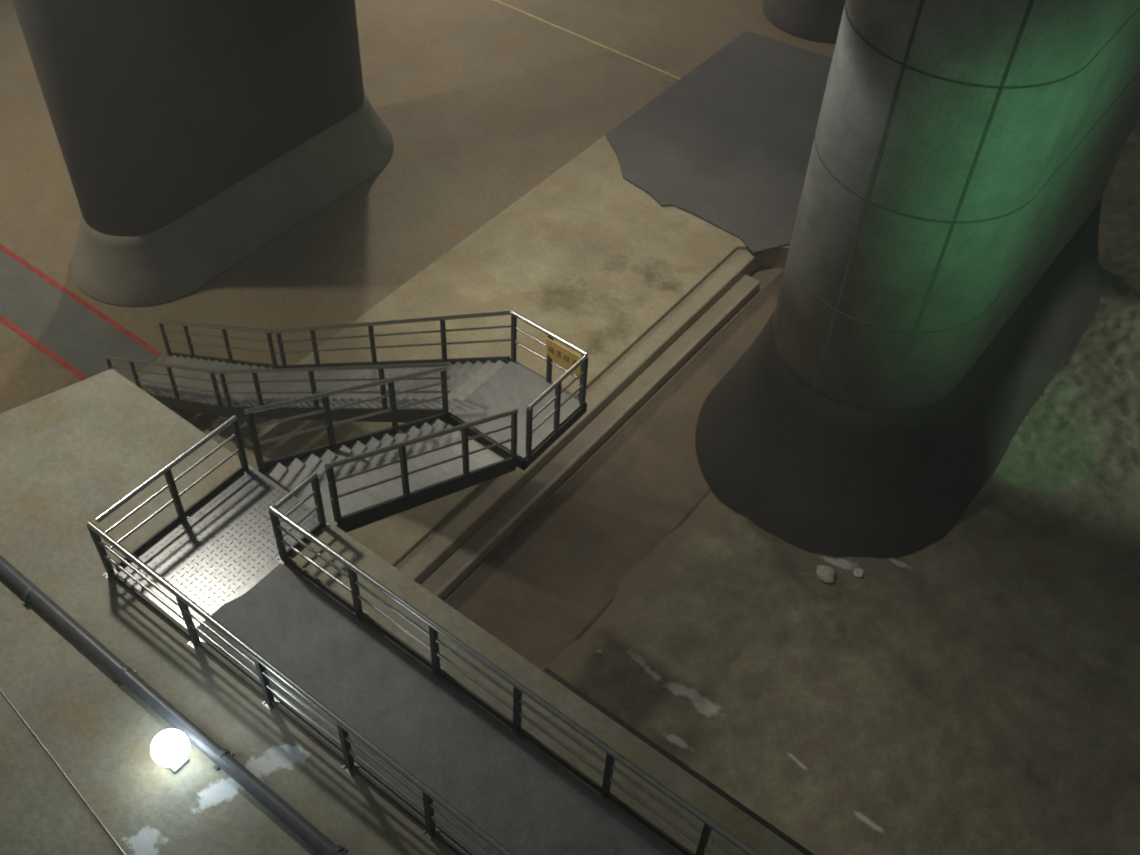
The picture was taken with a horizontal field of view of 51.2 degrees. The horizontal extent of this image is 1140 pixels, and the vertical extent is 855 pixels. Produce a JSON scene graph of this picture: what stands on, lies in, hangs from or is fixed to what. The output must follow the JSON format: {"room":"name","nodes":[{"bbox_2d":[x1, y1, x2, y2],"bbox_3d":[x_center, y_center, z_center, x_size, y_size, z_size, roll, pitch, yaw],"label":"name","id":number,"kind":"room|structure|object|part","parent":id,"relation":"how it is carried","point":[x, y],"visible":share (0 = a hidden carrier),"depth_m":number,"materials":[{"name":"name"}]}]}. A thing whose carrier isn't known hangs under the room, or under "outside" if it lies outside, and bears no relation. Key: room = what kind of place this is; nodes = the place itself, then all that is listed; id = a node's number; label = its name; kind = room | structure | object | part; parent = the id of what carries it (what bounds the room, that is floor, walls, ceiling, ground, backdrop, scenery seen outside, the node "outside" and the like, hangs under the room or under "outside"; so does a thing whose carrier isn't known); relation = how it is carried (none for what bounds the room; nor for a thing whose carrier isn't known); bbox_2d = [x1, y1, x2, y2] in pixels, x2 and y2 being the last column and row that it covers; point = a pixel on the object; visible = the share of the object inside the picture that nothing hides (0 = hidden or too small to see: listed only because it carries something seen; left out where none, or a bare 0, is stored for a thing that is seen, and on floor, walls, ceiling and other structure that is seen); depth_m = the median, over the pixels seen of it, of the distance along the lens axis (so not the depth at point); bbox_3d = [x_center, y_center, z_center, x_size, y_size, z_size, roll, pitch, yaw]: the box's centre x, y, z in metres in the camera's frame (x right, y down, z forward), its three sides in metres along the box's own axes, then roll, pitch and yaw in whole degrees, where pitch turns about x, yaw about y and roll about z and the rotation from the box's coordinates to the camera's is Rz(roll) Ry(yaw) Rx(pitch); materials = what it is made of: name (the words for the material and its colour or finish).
{"room":"underground flood cistern","nodes":[
{"label":"underground flood cistern","id":0,"kind":"room"},
{"bbox_2d":[12,0,393,306],"bbox_3d":[-9.779,-14.745,28.771,4.400,22.750,11.700,31,53,23],"label":"pillar","id":1,"kind":"structure","parent":0,"point":[192,135],"depth_m":33.05,"materials":[{"name":"concrete"}]},
{"bbox_2d":[215,310,511,423],"bbox_3d":[-4.544,-1.191,24.697,7.318,6.288,1.810,31,53,23],"label":"flight","id":2,"kind":"object","parent":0,"point":[465,376],"visible":0.89,"depth_m":24.27,"materials":[{"name":"metal"}]},
{"bbox_3d":[-7.851,-0.833,27.155,0.075,1.180,0.075,31,53,23],"label":"post","id":3,"kind":"part","parent":2,"relation":"part of","materials":[{"name":"metal"}]},
{"bbox_3d":[-6.824,-0.805,26.051,0.075,1.180,0.075,31,53,23],"label":"post","id":4,"kind":"part","parent":2,"relation":"part of","materials":[{"name":"metal"}]},
{"bbox_3d":[-6.807,-1.818,28.102,0.075,1.180,0.075,31,53,23],"label":"post","id":5,"kind":"part","parent":2,"relation":"part of","materials":[{"name":"metal"}]},
{"bbox_3d":[-5.238,-0.763,24.346,0.075,1.180,0.075,31,53,23],"label":"post","id":6,"kind":"part","parent":2,"relation":"part of","materials":[{"name":"metal"}]},
{"bbox_3d":[-5.779,-1.791,26.997,0.075,1.180,0.075,31,53,23],"label":"post","id":7,"kind":"part","parent":2,"relation":"part of","materials":[{"name":"metal"}]},
{"bbox_3d":[-5.037,-1.167,23.704,7.195,4.886,0.080,31,53,23],"label":"handrail","id":8,"kind":"part","parent":2,"relation":"part of","materials":[{"name":"metal"}]},
{"bbox_3d":[-5.051,-0.942,23.953,7.175,4.856,0.044,31,53,23],"label":"rail","id":9,"kind":"part","parent":2,"relation":"part of","materials":[{"name":"metal"}]},
{"bbox_3d":[-5.065,-0.709,24.212,7.175,4.856,0.044,31,53,23],"label":"rail","id":10,"kind":"part","parent":2,"relation":"part of","materials":[{"name":"metal"}]},
{"bbox_3d":[-4.194,-1.749,25.293,0.075,1.180,0.075,31,53,23],"label":"post","id":11,"kind":"part","parent":2,"relation":"part of","materials":[{"name":"metal"}]},
{"bbox_3d":[-3.535,-0.718,22.515,0.075,1.180,0.075,31,53,23],"label":"post","id":12,"kind":"part","parent":2,"relation":"part of","materials":[{"name":"metal"}]},
{"bbox_3d":[-3.993,-2.152,24.651,7.195,4.886,0.080,31,53,23],"label":"handrail","id":13,"kind":"part","parent":2,"relation":"part of","materials":[{"name":"metal"}]},
{"bbox_3d":[-4.006,-1.927,24.900,7.175,4.856,0.044,31,53,23],"label":"rail","id":14,"kind":"part","parent":2,"relation":"part of","materials":[{"name":"metal"}]},
{"bbox_3d":[-4.021,-1.695,25.158,7.175,4.856,0.044,31,53,23],"label":"rail","id":15,"kind":"part","parent":2,"relation":"part of","materials":[{"name":"metal"}]},
{"bbox_3d":[-2.491,-1.704,23.462,0.075,1.180,0.075,31,53,23],"label":"post","id":16,"kind":"part","parent":2,"relation":"part of","materials":[{"name":"metal"}]},
{"bbox_2d":[0,0,1139,602],"bbox_3d":[-1.467,-7.042,37.883,82.000,0.400,72.000,31,53,23],"label":"floor","id":17,"kind":"structure","parent":0,"point":[480,102],"depth_m":39.27,"materials":[{"name":"brown concrete"}]},
{"bbox_2d":[0,315,86,379],"bbox_3d":[-20.480,-5.788,35.418,18.900,0.020,0.150,31,53,23],"label":"red stripe","id":18,"kind":"object","parent":17,"relation":"on","point":[3,320],"visible":1,"depth_m":32.47,"materials":[{"name":"paint"}]},
{"bbox_2d":[0,249,157,376],"bbox_3d":[-19.569,-6.127,35.777,19.750,0.015,1.650,31,53,23],"label":"path","id":19,"kind":"object","parent":17,"relation":"on","point":[42,310],"visible":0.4,"depth_m":33.13,"materials":[{"name":"grey concrete"}]},
{"bbox_2d":[0,244,160,355],"bbox_3d":[-19.045,-6.653,36.278,19.700,0.020,0.150,31,53,23],"label":"red stripe","id":20,"kind":"object","parent":17,"relation":"on","point":[4,249],"visible":1,"depth_m":33.77,"materials":[{"name":"paint"}]},
{"bbox_2d":[104,321,279,417],"bbox_3d":[-9.497,-1.557,29.779,4.991,4.068,1.810,31,53,23],"label":"flight","id":21,"kind":"object","parent":17,"relation":"on","point":[190,382],"visible":0.88,"depth_m":29.61,"materials":[{"name":"metal"}]},
{"bbox_3d":[-11.934,-1.399,31.069,0.075,1.180,0.075,31,53,23],"label":"post","id":22,"kind":"part","parent":21,"relation":"part of","materials":[{"name":"metal"}]},
{"bbox_3d":[-11.004,-1.267,30.181,0.075,1.180,0.075,31,53,23],"label":"post","id":23,"kind":"part","parent":21,"relation":"part of","materials":[{"name":"metal"}]},
{"bbox_3d":[-9.991,-1.535,28.784,4.888,2.661,0.080,31,53,23],"label":"handrail","id":24,"kind":"part","parent":21,"relation":"part of","materials":[{"name":"metal"}]},
{"bbox_3d":[-10.004,-1.310,29.033,4.871,2.629,0.044,31,53,23],"label":"rail","id":25,"kind":"part","parent":21,"relation":"part of","materials":[{"name":"metal"}]},
{"bbox_3d":[-10.889,-2.384,32.016,0.075,1.180,0.075,31,53,23],"label":"post","id":26,"kind":"part","parent":21,"relation":"part of","materials":[{"name":"metal"}]},
{"bbox_3d":[-9.620,-1.071,28.859,0.075,1.180,0.075,31,53,23],"label":"post","id":27,"kind":"part","parent":21,"relation":"part of","materials":[{"name":"metal"}]},
{"bbox_3d":[-10.019,-1.077,29.291,4.871,2.629,0.044,31,53,23],"label":"rail","id":28,"kind":"part","parent":21,"relation":"part of","materials":[{"name":"metal"}]},
{"bbox_3d":[-9.960,-2.253,31.128,0.075,1.180,0.075,31,53,23],"label":"post","id":29,"kind":"part","parent":21,"relation":"part of","materials":[{"name":"metal"}]},
{"bbox_3d":[-8.946,-2.521,29.731,4.888,2.661,0.080,31,53,23],"label":"handrail","id":30,"kind":"part","parent":21,"relation":"part of","materials":[{"name":"metal"}]},
{"bbox_3d":[-8.157,-0.864,27.461,0.075,1.180,0.075,31,53,23],"label":"post","id":31,"kind":"part","parent":21,"relation":"part of","materials":[{"name":"metal"}]},
{"bbox_3d":[-8.960,-2.296,29.980,4.871,2.629,0.044,31,53,23],"label":"rail","id":32,"kind":"part","parent":21,"relation":"part of","materials":[{"name":"metal"}]},
{"bbox_3d":[-8.974,-2.063,30.238,4.871,2.629,0.044,31,53,23],"label":"rail","id":33,"kind":"part","parent":21,"relation":"part of","materials":[{"name":"metal"}]},
{"bbox_3d":[-8.576,-2.056,29.805,0.075,1.180,0.075,31,53,23],"label":"post","id":34,"kind":"part","parent":21,"relation":"part of","materials":[{"name":"metal"}]},
{"bbox_3d":[-7.113,-1.849,28.407,0.075,1.180,0.075,31,53,23],"label":"post","id":35,"kind":"part","parent":21,"relation":"part of","materials":[{"name":"metal"}]},
{"bbox_2d":[0,369,803,854],"bbox_3d":[-4.000,11.088,14.544,24.997,9.750,14.450,31,53,23],"label":"concrete ledge","id":36,"kind":"object","parent":17,"relation":"on","point":[68,454],"visible":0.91,"depth_m":14.91,"materials":[{"name":"grey concrete"}]},
{"bbox_2d":[0,689,125,854],"bbox_3d":[-6.238,3.946,14.273,6.152,0.020,0.040,38,56,27],"label":"wire","id":37,"kind":"object","parent":36,"relation":"on","point":[3,694],"visible":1,"depth_m":14.13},
{"bbox_2d":[151,729,189,772],"bbox_3d":[-4.719,3.828,14.093,0.440,0.580,0.440,31,53,23],"label":"work lamp","id":38,"kind":"object","parent":36,"relation":"on","point":[170,748],"visible":1,"depth_m":13.90,"materials":[{"name":"white"}]},
{"bbox_2d":[94,415,252,569],"bbox_3d":[-5.385,0.871,16.346,0.160,1.140,2.380,31,53,23],"label":"guard rail","id":39,"kind":"object","parent":36,"relation":"on","point":[182,517],"visible":0.9,"depth_m":16.35,"materials":[{"name":"metal"}]},
{"bbox_3d":[-5.376,0.528,15.942,0.080,0.080,2.340,31,53,23],"label":"handrail","id":40,"kind":"part","parent":39,"relation":"part of","materials":[{"name":"metal"}]},
{"bbox_3d":[-5.388,0.734,16.170,0.044,0.044,2.340,31,53,23],"label":"rail","id":41,"kind":"part","parent":39,"relation":"part of","materials":[{"name":"metal"}]},
{"bbox_3d":[-5.401,0.948,16.407,0.044,0.044,2.340,31,53,23],"label":"rail","id":42,"kind":"part","parent":39,"relation":"part of","materials":[{"name":"metal"}]},
{"bbox_3d":[-5.423,0.926,16.335,0.075,1.080,0.075,31,53,23],"label":"post","id":43,"kind":"part","parent":39,"relation":"part of","materials":[{"name":"metal"}]},
{"bbox_3d":[-5.418,1.224,16.713,0.030,0.110,2.340,31,53,23],"label":"kick plate","id":44,"kind":"part","parent":39,"relation":"part of","materials":[{"name":"metal"}]},
{"bbox_3d":[-5.444,1.275,16.723,0.160,0.035,0.160,31,53,23],"label":"foot plate","id":45,"kind":"part","parent":39,"relation":"part of","materials":[{"name":"metal"}]},
{"bbox_3d":[-4.713,0.255,16.979,0.075,1.080,0.075,31,53,23],"label":"post","id":46,"kind":"part","parent":39,"relation":"part of","materials":[{"name":"metal"}]},
{"bbox_3d":[-4.734,0.605,17.367,0.160,0.035,0.160,31,53,23],"label":"foot plate","id":47,"kind":"part","parent":39,"relation":"part of","materials":[{"name":"metal"}]},
{"bbox_2d":[0,555,347,854],"bbox_3d":[-5.635,3.077,14.975,11.100,0.206,0.280,31,53,23],"label":"cable conduit","id":48,"kind":"object","parent":36,"relation":"on","point":[224,759],"visible":1,"depth_m":14.53,"materials":[{"name":"metal"}]},
{"bbox_2d":[119,469,328,628],"bbox_3d":[-4.751,1.652,16.431,1.560,0.020,2.410,31,53,23],"label":"plate","id":49,"kind":"object","parent":36,"relation":"on","point":[228,546],"visible":0.88,"depth_m":16.41,"materials":[{"name":"metal"}]},
{"bbox_2d":[87,521,514,854],"bbox_3d":[-2.655,3.695,13.949,9.000,1.140,0.160,31,53,23],"label":"guard rail","id":50,"kind":"object","parent":36,"relation":"on","point":[350,766],"visible":1,"depth_m":14.18,"materials":[{"name":"metal"}]},
{"bbox_3d":[-6.164,1.625,15.664,0.075,1.080,0.075,31,53,23],"label":"post","id":51,"kind":"part","parent":50,"relation":"part of","materials":[{"name":"metal"}]},
{"bbox_3d":[-6.185,1.974,16.051,0.160,0.035,0.160,31,53,23],"label":"foot plate","id":52,"kind":"part","parent":50,"relation":"part of","materials":[{"name":"metal"}]},
{"bbox_3d":[-4.815,2.429,15.013,0.075,1.080,0.075,31,53,23],"label":"post","id":53,"kind":"part","parent":50,"relation":"part of","materials":[{"name":"metal"}]},
{"bbox_3d":[-4.836,2.779,15.400,0.160,0.035,0.160,31,53,23],"label":"foot plate","id":54,"kind":"part","parent":50,"relation":"part of","materials":[{"name":"metal"}]},
{"bbox_3d":[-3.720,3.082,14.484,0.075,1.080,0.075,31,53,23],"label":"post","id":55,"kind":"part","parent":50,"relation":"part of","materials":[{"name":"metal"}]},
{"bbox_3d":[-3.741,3.431,14.872,0.160,0.035,0.160,31,53,23],"label":"foot plate","id":56,"kind":"part","parent":50,"relation":"part of","materials":[{"name":"metal"}]},
{"bbox_3d":[-2.625,3.734,13.956,0.075,1.080,0.075,31,53,23],"label":"post","id":57,"kind":"part","parent":50,"relation":"part of","materials":[{"name":"metal"}]},
{"bbox_3d":[-2.646,4.084,14.344,0.160,0.035,0.160,31,53,23],"label":"foot plate","id":58,"kind":"part","parent":50,"relation":"part of","materials":[{"name":"metal"}]},
{"bbox_3d":[-1.593,4.349,13.458,0.075,1.080,0.075,31,53,23],"label":"post","id":59,"kind":"part","parent":50,"relation":"part of","materials":[{"name":"metal"}]},
{"bbox_3d":[-1.614,4.699,13.846,0.160,0.035,0.160,31,53,23],"label":"foot plate","id":60,"kind":"part","parent":50,"relation":"part of","materials":[{"name":"metal"}]},
{"bbox_2d":[274,472,330,555],"bbox_3d":[-3.636,1.175,16.168,0.160,1.140,0.760,31,53,23],"label":"guard rail","id":61,"kind":"object","parent":36,"relation":"on","point":[313,479],"visible":0.99,"depth_m":16.14,"materials":[{"name":"metal"}]},
{"bbox_3d":[-3.626,0.832,15.764,0.080,0.080,0.720,31,53,23],"label":"handrail","id":62,"kind":"part","parent":61,"relation":"part of","materials":[{"name":"metal"}]},
{"bbox_3d":[-3.639,1.038,15.993,0.044,0.044,0.720,31,53,23],"label":"rail","id":63,"kind":"part","parent":61,"relation":"part of","materials":[{"name":"metal"}]},
{"bbox_3d":[-3.652,1.252,16.229,0.044,0.044,0.720,31,53,23],"label":"rail","id":64,"kind":"part","parent":61,"relation":"part of","materials":[{"name":"metal"}]},
{"bbox_3d":[-3.669,1.528,16.536,0.030,0.110,0.720,31,53,23],"label":"kick plate","id":65,"kind":"part","parent":61,"relation":"part of","materials":[{"name":"metal"}]},
{"bbox_3d":[-3.455,1.024,16.356,0.075,1.080,0.075,31,53,23],"label":"post","id":66,"kind":"part","parent":61,"relation":"part of","materials":[{"name":"metal"}]},
{"bbox_3d":[-3.477,1.373,16.743,0.160,0.035,0.160,31,53,23],"label":"foot plate","id":67,"kind":"part","parent":61,"relation":"part of","materials":[{"name":"metal"}]},
{"bbox_2d":[244,366,519,532],"bbox_3d":[-2.730,0.224,18.738,1.660,3.756,4.207,31,53,23],"label":"flight","id":68,"kind":"object","parent":36,"relation":"attached to","point":[365,479],"visible":1,"depth_m":18.56,"materials":[{"name":"metal"}]},
{"bbox_3d":[-4.511,0.183,17.046,0.075,1.180,0.075,31,53,23],"label":"post","id":69,"kind":"part","parent":68,"relation":"part of","materials":[{"name":"metal"}]},
{"bbox_3d":[-3.717,-0.085,18.361,0.075,1.180,0.075,31,53,23],"label":"post","id":70,"kind":"part","parent":68,"relation":"part of","materials":[{"name":"metal"}]},
{"bbox_3d":[-3.265,0.925,16.445,0.075,1.180,0.075,31,53,23],"label":"post","id":71,"kind":"part","parent":68,"relation":"part of","materials":[{"name":"metal"}]},
{"bbox_3d":[-3.324,-0.618,18.518,0.080,2.350,4.099,31,53,23],"label":"handrail","id":72,"kind":"part","parent":68,"relation":"part of","materials":[{"name":"metal"}]},
{"bbox_3d":[-3.338,-0.393,18.767,0.044,2.318,4.082,31,53,23],"label":"rail","id":73,"kind":"part","parent":68,"relation":"part of","materials":[{"name":"metal"}]},
{"bbox_3d":[-3.352,-0.160,19.025,0.044,2.318,4.082,31,53,23],"label":"rail","id":74,"kind":"part","parent":68,"relation":"part of","materials":[{"name":"metal"}]},
{"bbox_3d":[-2.922,-0.353,19.677,0.075,1.180,0.075,31,53,23],"label":"post","id":75,"kind":"part","parent":68,"relation":"part of","materials":[{"name":"metal"}]},
{"bbox_3d":[-2.471,0.657,17.760,0.075,1.180,0.075,31,53,23],"label":"post","id":76,"kind":"part","parent":68,"relation":"part of","materials":[{"name":"metal"}]},
{"bbox_3d":[-2.078,0.125,17.916,0.080,2.350,4.099,31,53,23],"label":"handrail","id":77,"kind":"part","parent":68,"relation":"part of","materials":[{"name":"metal"}]},
{"bbox_3d":[-2.106,0.583,18.424,0.044,2.318,4.082,31,53,23],"label":"rail","id":78,"kind":"part","parent":68,"relation":"part of","materials":[{"name":"metal"}]},
{"bbox_3d":[-2.092,0.350,18.166,0.044,2.318,4.082,31,53,23],"label":"rail","id":79,"kind":"part","parent":68,"relation":"part of","materials":[{"name":"metal"}]},
{"bbox_3d":[-2.199,-0.597,20.875,0.075,1.180,0.075,31,53,23],"label":"post","id":80,"kind":"part","parent":68,"relation":"part of","materials":[{"name":"metal"}]},
{"bbox_3d":[-1.676,0.389,19.076,0.075,1.180,0.075,31,53,23],"label":"post","id":81,"kind":"part","parent":68,"relation":"part of","materials":[{"name":"metal"}]},
{"bbox_3d":[-0.953,0.145,20.273,0.075,1.180,0.075,31,53,23],"label":"post","id":82,"kind":"part","parent":68,"relation":"part of","materials":[{"name":"metal"}]},
{"bbox_2d":[448,310,587,470],"bbox_3d":[-0.922,-0.691,21.224,1.790,1.520,1.840,31,53,23],"label":"landing","id":83,"kind":"object","parent":68,"relation":"attached to","point":[547,410],"depth_m":21.45,"materials":[{"name":"metal"}]},
{"bbox_3d":[-1.036,-1.648,21.933,0.075,1.180,0.075,31,53,23],"label":"post","id":84,"kind":"part","parent":83,"relation":"part of","materials":[{"name":"metal"}]},
{"bbox_3d":[-0.953,-0.261,21.704,1.780,0.230,1.840,31,53,23],"label":"edge frame","id":85,"kind":"part","parent":83,"relation":"part of","materials":[{"name":"metal"}]},
{"bbox_3d":[-0.701,0.075,20.396,0.075,1.180,0.075,31,53,23],"label":"post","id":86,"kind":"part","parent":83,"relation":"part of","materials":[{"name":"metal"}]},
{"bbox_3d":[-0.394,-1.456,21.425,1.690,0.044,0.044,31,53,23],"label":"rail","id":87,"kind":"part","parent":83,"relation":"part of","materials":[{"name":"metal"}]},
{"bbox_3d":[-0.408,-1.223,21.684,1.690,0.044,0.044,31,53,23],"label":"rail","id":88,"kind":"part","parent":83,"relation":"part of","materials":[{"name":"metal"}]},
{"bbox_3d":[-0.380,-1.681,21.176,1.690,0.080,0.080,31,53,23],"label":"handrail","id":89,"kind":"part","parent":83,"relation":"part of","materials":[{"name":"metal"}]},
{"bbox_3d":[-0.370,-1.251,21.612,0.075,1.180,0.075,31,53,23],"label":"post","id":90,"kind":"part","parent":83,"relation":"part of","materials":[{"name":"metal"}]},
{"bbox_3d":[-0.221,-0.377,20.831,0.075,1.180,0.075,31,53,23],"label":"post","id":91,"kind":"part","parent":83,"relation":"part of","materials":[{"name":"metal"}]},
{"bbox_3d":[-0.233,-0.319,20.878,0.044,0.044,1.590,31,53,23],"label":"rail","id":92,"kind":"part","parent":83,"relation":"part of","materials":[{"name":"metal"}]},
{"bbox_3d":[-0.205,-0.777,20.371,0.080,0.080,1.590,31,53,23],"label":"handrail","id":93,"kind":"part","parent":83,"relation":"part of","materials":[{"name":"metal"}]},
{"bbox_3d":[-0.219,-0.552,20.620,0.044,0.044,1.590,31,53,23],"label":"rail","id":94,"kind":"part","parent":83,"relation":"part of","materials":[{"name":"metal"}]},
{"bbox_2d":[546,338,581,377],"bbox_3d":[-0.119,-1.239,21.231,0.780,0.510,0.027,31,53,23],"label":"warning sign","id":95,"kind":"object","parent":83,"relation":"attached to","point":[561,356],"visible":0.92,"depth_m":21.22,"materials":[{"name":"yellow metal"}]},
{"bbox_3d":[0.246,-0.818,21.255,0.075,1.180,0.075,31,53,23],"label":"post","id":96,"kind":"part","parent":83,"relation":"part of","materials":[{"name":"metal"}]},
{"bbox_3d":[0.233,-0.892,21.321,0.075,1.180,0.075,31,53,23],"label":"post","id":97,"kind":"part","parent":83,"relation":"part of","materials":[{"name":"metal"}]},
{"bbox_2d":[197,565,676,854],"bbox_3d":[-1.222,4.162,14.334,8.180,0.018,1.470,31,53,23],"label":"walkway","id":98,"kind":"object","parent":36,"relation":"on","point":[502,784],"visible":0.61,"depth_m":14.69,"materials":[{"name":"grey concrete"}]},
{"bbox_2d":[269,506,760,854],"bbox_3d":[-0.673,3.353,14.368,8.300,1.140,0.160,31,53,23],"label":"guard rail","id":99,"kind":"object","parent":36,"relation":"on","point":[517,729],"visible":1,"depth_m":14.38,"materials":[{"name":"metal"}]},
{"bbox_3d":[-3.904,1.448,15.948,0.075,1.080,0.075,31,53,23],"label":"post","id":100,"kind":"part","parent":99,"relation":"part of","materials":[{"name":"metal"}]},
{"bbox_3d":[-3.926,1.797,16.336,0.160,0.035,0.160,31,53,23],"label":"foot plate","id":101,"kind":"part","parent":99,"relation":"part of","materials":[{"name":"metal"}]},
{"bbox_3d":[-2.778,2.119,15.405,0.075,1.080,0.075,31,53,23],"label":"post","id":102,"kind":"part","parent":99,"relation":"part of","materials":[{"name":"metal"}]},
{"bbox_3d":[-2.799,2.469,15.792,0.160,0.035,0.160,31,53,23],"label":"foot plate","id":103,"kind":"part","parent":99,"relation":"part of","materials":[{"name":"metal"}]},
{"bbox_3d":[-1.690,2.767,14.880,0.075,1.080,0.075,31,53,23],"label":"post","id":104,"kind":"part","parent":99,"relation":"part of","materials":[{"name":"metal"}]},
{"bbox_3d":[-1.712,3.117,15.268,0.160,0.035,0.160,31,53,23],"label":"foot plate","id":105,"kind":"part","parent":99,"relation":"part of","materials":[{"name":"metal"}]},
{"bbox_3d":[-0.635,3.396,14.371,0.075,1.080,0.075,31,53,23],"label":"post","id":106,"kind":"part","parent":99,"relation":"part of","materials":[{"name":"metal"}]},
{"bbox_3d":[-0.656,3.746,14.758,0.160,0.035,0.160,31,53,23],"label":"foot plate","id":107,"kind":"part","parent":99,"relation":"part of","materials":[{"name":"metal"}]},
{"bbox_3d":[0.423,4.389,14.238,0.160,0.035,0.160,31,53,23],"label":"foot plate","id":108,"kind":"part","parent":99,"relation":"part of","materials":[{"name":"metal"}]},
{"bbox_3d":[0.444,4.040,13.850,0.075,1.080,0.075,31,53,23],"label":"post","id":109,"kind":"part","parent":99,"relation":"part of","materials":[{"name":"metal"}]},
{"bbox_3d":[1.492,4.664,13.345,0.075,1.080,0.075,31,53,23],"label":"post","id":110,"kind":"part","parent":99,"relation":"part of","materials":[{"name":"metal"}]},
{"bbox_2d":[544,667,813,854],"bbox_3d":[4.896,6.353,13.033,13.200,0.240,0.105,31,53,23],"label":"edging","id":111,"kind":"object","parent":36,"relation":"attached to","point":[548,671],"visible":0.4,"depth_m":14.66,"materials":[{"name":"metal"}]},
{"bbox_2d":[204,135,789,566],"bbox_3d":[0.735,-4.274,34.699,7.650,0.800,30.996,31,53,23],"label":"concrete platform","id":112,"kind":"object","parent":17,"relation":"on","point":[586,255],"visible":0.2,"depth_m":33.78,"materials":[{"name":"beige concrete"}]},
{"bbox_2d":[606,31,831,253],"bbox_3d":[6.523,-10.011,39.609,7.550,0.070,11.790,31,53,23],"label":"pavement patch","id":113,"kind":"object","parent":112,"relation":"on","point":[728,145],"visible":0.8,"depth_m":38.94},
{"bbox_2d":[395,250,761,583],"bbox_3d":[-0.294,0.247,30.644,0.600,0.680,20.100,31,53,23],"label":"curb","id":114,"kind":"object","parent":17,"relation":"on","point":[472,514],"visible":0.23,"depth_m":31.13,"materials":[{"name":"concrete"}]},
{"bbox_2d":[493,0,680,79],"bbox_3d":[-2.519,-16.324,45.914,17.401,0.020,0.090,30,53,22],"label":"yellow line","id":115,"kind":"object","parent":17,"relation":"on","point":[556,26],"visible":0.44,"depth_m":44.38,"materials":[{"name":"paint"}]},
{"bbox_2d":[420,274,759,599],"bbox_3d":[-0.270,1.030,30.161,0.550,0.350,18.700,31,53,23],"label":"curb","id":116,"kind":"object","parent":17,"relation":"on","point":[459,564],"visible":0.56,"depth_m":30.52,"materials":[{"name":"concrete"}]},
{"bbox_2d":[446,270,783,670],"bbox_3d":[6.917,-3.334,34.767,3.000,0.147,37.500,31,53,23],"label":"floor","id":117,"kind":"structure","parent":0,"point":[546,586],"depth_m":29.23,"materials":[{"name":"brown concrete"}]},
{"bbox_2d":[763,0,844,42],"bbox_3d":[12.435,-25.557,40.428,4.600,21.750,11.700,31,53,23],"label":"pillar","id":118,"kind":"structure","parent":0,"point":[811,20],"depth_m":44.90,"materials":[{"name":"concrete"}]},
{"bbox_2d":[543,139,1139,854],"bbox_3d":[14.604,2.884,29.127,20.400,0.822,33.500,31,53,23],"label":"muddy ground","id":119,"kind":"structure","parent":0,"point":[976,690],"depth_m":26.84,"materials":[{"name":"brown soil"}]},
{"bbox_2d":[816,565,834,582],"bbox_3d":[6.033,3.481,28.174,0.441,0.263,0.462,11,48,7],"label":"stone","id":120,"kind":"object","parent":119,"relation":"on","point":[824,573],"visible":1,"depth_m":28.07,"materials":[{"name":"grey stone"}]},
{"bbox_2d":[853,568,864,576],"bbox_3d":[6.847,3.452,28.237,0.264,0.138,0.276,31,53,23],"label":"stone","id":121,"kind":"object","parent":119,"relation":"on","point":[858,572],"visible":1,"depth_m":28.20,"materials":[{"name":"grey stone"}]},
{"bbox_2d":[695,0,1139,558],"bbox_3d":[10.086,-10.489,24.007,7.300,25.750,16.000,31,53,23],"label":"pillar","id":122,"kind":"structure","parent":0,"point":[941,270],"depth_m":25.17,"materials":[{"name":"concrete"}]}
]}

